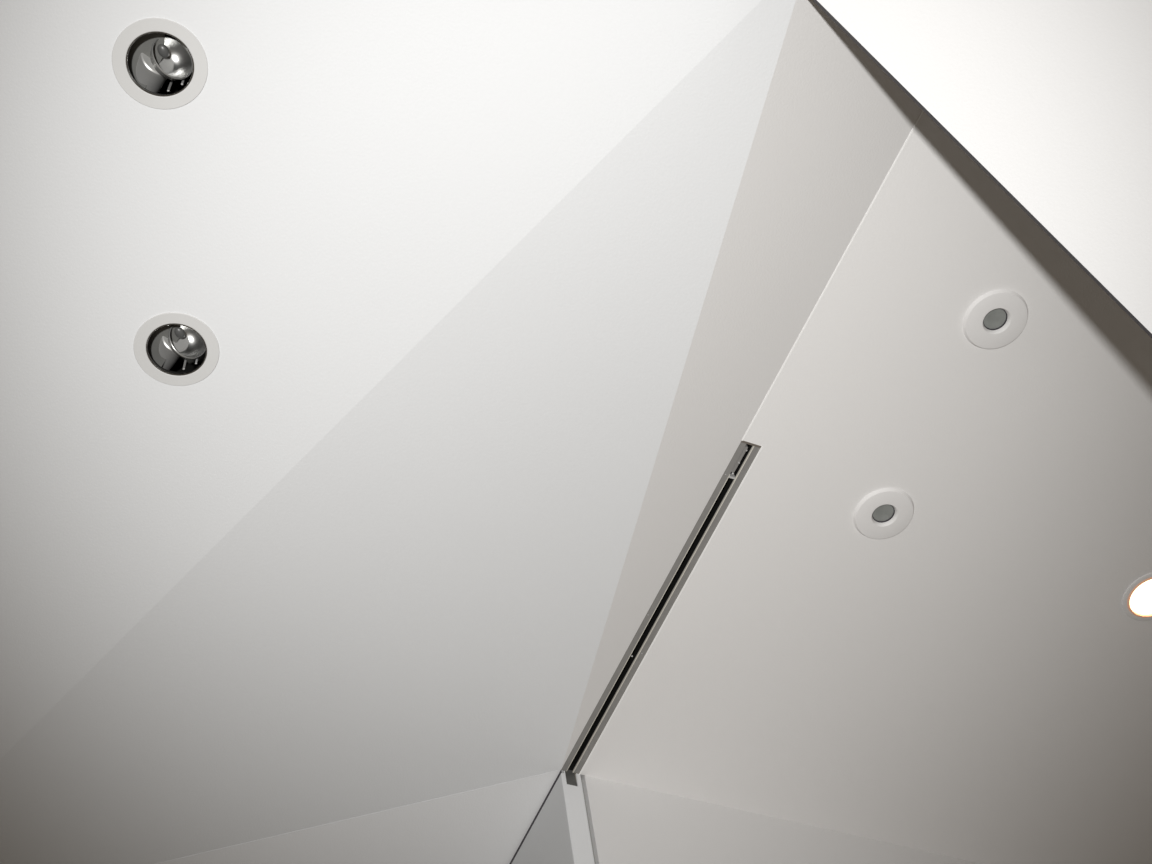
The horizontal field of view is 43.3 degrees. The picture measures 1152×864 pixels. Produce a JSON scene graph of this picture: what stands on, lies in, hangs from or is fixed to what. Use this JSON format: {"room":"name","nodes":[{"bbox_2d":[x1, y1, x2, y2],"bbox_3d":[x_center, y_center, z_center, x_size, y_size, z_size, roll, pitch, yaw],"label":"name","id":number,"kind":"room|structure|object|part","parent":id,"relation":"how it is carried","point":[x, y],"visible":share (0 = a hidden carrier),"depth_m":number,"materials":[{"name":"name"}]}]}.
{"room":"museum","nodes":[
{"label":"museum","id":0,"kind":"room"},
{"bbox_2d":[0,0,760,759],"bbox_3d":[-1.566,0.170,2.359,6.326,0.001,8.000,-4,-58,-6],"label":"ceiling","id":1,"kind":"structure","parent":0,"point":[341,175],"depth_m":2.21,"materials":[{"name":"white paint"}]},
{"bbox_2d":[112,18,207,108],"bbox_3d":[-0.599,-0.565,2.126,0.236,0.167,0.236,-4,-58,-6],"label":"recessed light","id":2,"kind":"object","parent":1,"relation":"in","point":[159,63],"visible":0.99,"depth_m":2.08,"materials":[{"name":"white metal"}]},
{"bbox_3d":[-0.594,-0.549,2.088,0.016,0.010,0.020,-4,-58,-6],"label":"bulb","id":3,"kind":"part","parent":2,"relation":"part of","materials":[{"name":"grey glass"}]},
{"bbox_2d":[133,312,219,385],"bbox_3d":[-0.642,-0.174,2.366,0.236,0.167,0.236,-4,-58,-6],"label":"recessed light","id":4,"kind":"object","parent":1,"relation":"in","point":[173,348],"visible":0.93,"depth_m":2.32,"materials":[{"name":"white metal"}]},
{"bbox_3d":[-0.636,-0.159,2.327,0.016,0.010,0.020,-4,-58,-6],"label":"bulb","id":5,"kind":"part","parent":4,"relation":"part of","materials":[{"name":"grey glass"}]},
{"bbox_2d":[0,0,921,863],"bbox_3d":[-0.082,0.351,2.751,3.529,0.126,8.537,38,-70,-26],"label":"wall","id":6,"kind":"structure","parent":0,"point":[417,610],"depth_m":2.60,"materials":[{"name":"white paint"}]},
{"bbox_2d":[157,770,559,863],"bbox_3d":[-0.776,0.868,2.981,1.520,0.127,0.001,-9,-57,-2],"label":"trim","id":7,"kind":"structure","parent":6,"relation":"attached to","point":[558,770],"depth_m":3.01,"materials":[{"name":"white paint"}]},
{"bbox_2d":[512,774,573,863],"bbox_3d":[-0.415,2.824,2.309,0.008,3.392,3.000,17,-62,-17],"label":"wall","id":8,"kind":"structure","parent":0,"point":[548,841],"depth_m":3.03,"materials":[{"name":"grey paint"}]},
{"bbox_2d":[510,770,561,863],"bbox_3d":[-0.610,1.921,3.737,0.006,0.008,3.000,17,-62,-17],"label":"trim","id":9,"kind":"structure","parent":8,"relation":"attached to","point":[560,772],"depth_m":3.12,"materials":[{"name":"grey"}]},
{"bbox_2d":[561,770,980,863],"bbox_3d":[1.969,2.203,2.261,4.000,3.420,0.120,17,-62,-17],"label":"wall","id":10,"kind":"structure","parent":0,"point":[629,824],"depth_m":3.08,"materials":[{"name":"white paint"}]},
{"bbox_2d":[576,779,595,863],"bbox_3d":[0.201,1.644,1.656,0.010,3.400,0.020,17,-62,-17],"label":"trim","id":11,"kind":"structure","parent":10,"relation":"attached to","point":[581,779],"depth_m":2.98,"materials":[{"name":"grey"}]},
{"bbox_2d":[581,112,1151,863],"bbox_3d":[2.436,-0.026,2.933,4.893,0.001,4.506,-4,-58,-6],"label":"ceiling","id":12,"kind":"structure","parent":0,"point":[972,681],"depth_m":2.89,"materials":[{"name":"white paint"}]},
{"bbox_2d":[561,441,760,785],"bbox_3d":[0.149,0.380,2.880,0.041,0.082,0.898,17,-62,-17],"label":"door track","id":13,"kind":"object","parent":12,"relation":"attached to","point":[746,452],"visible":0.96,"depth_m":2.87,"materials":[{"name":"grey metal"}]},
{"bbox_2d":[579,446,762,774],"bbox_3d":[0.176,0.376,2.876,0.003,0.001,0.869,17,-62,-17],"label":"trim","id":14,"kind":"structure","parent":12,"relation":"attached to","point":[760,449],"depth_m":2.85,"materials":[{"name":"white"}]},
{"bbox_2d":[742,110,923,440],"bbox_3d":[0.757,-0.920,2.140,0.002,0.001,2.331,17,-62,-17],"label":"trim","id":15,"kind":"structure","parent":12,"relation":"attached to","point":[922,110],"depth_m":2.50,"materials":[{"name":"white"}]},
{"bbox_2d":[853,488,913,538],"bbox_3d":[0.589,0.135,2.831,0.120,0.097,0.120,-4,-58,-6],"label":"recessed light","id":16,"kind":"object","parent":12,"relation":"in","point":[883,513],"visible":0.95,"depth_m":2.79,"materials":[{"name":"white plastic"}]},
{"bbox_2d":[963,289,1027,348],"bbox_3d":[0.745,-0.223,2.627,0.120,0.097,0.120,-4,-58,-6],"label":"recessed light","id":17,"kind":"object","parent":12,"relation":"in","point":[995,319],"visible":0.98,"depth_m":2.59,"materials":[{"name":"white plastic"}]},
{"bbox_2d":[1122,572,1151,620],"bbox_3d":[1.187,0.327,3.009,0.129,0.068,0.129,-4,-58,-6],"label":"recessed light","id":18,"kind":"object","parent":12,"relation":"in","point":[1137,599],"visible":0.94,"depth_m":2.98,"materials":[{"name":"white ceramic"}]},
{"bbox_3d":[1.190,0.341,2.988,0.099,0.018,0.099,-4,-58,-6],"label":"bulb","id":19,"kind":"part","parent":18,"relation":"part of","materials":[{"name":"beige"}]},
{"bbox_2d":[817,0,1151,332],"bbox_3d":[1.166,-1.218,1.073,1.281,1.320,3.784,5,-59,-11],"label":"ceiling","id":20,"kind":"structure","parent":0,"point":[1053,98],"depth_m":1.89,"materials":[{"name":"white paint"}]},
{"bbox_2d":[813,0,1151,337],"bbox_3d":[0.903,0.046,1.848,1.517,1.346,0.005,35,-68,-25],"label":"trim","id":21,"kind":"structure","parent":20,"relation":"attached to","point":[921,106],"depth_m":1.98,"materials":[{"name":"grey paint"}]}
]}

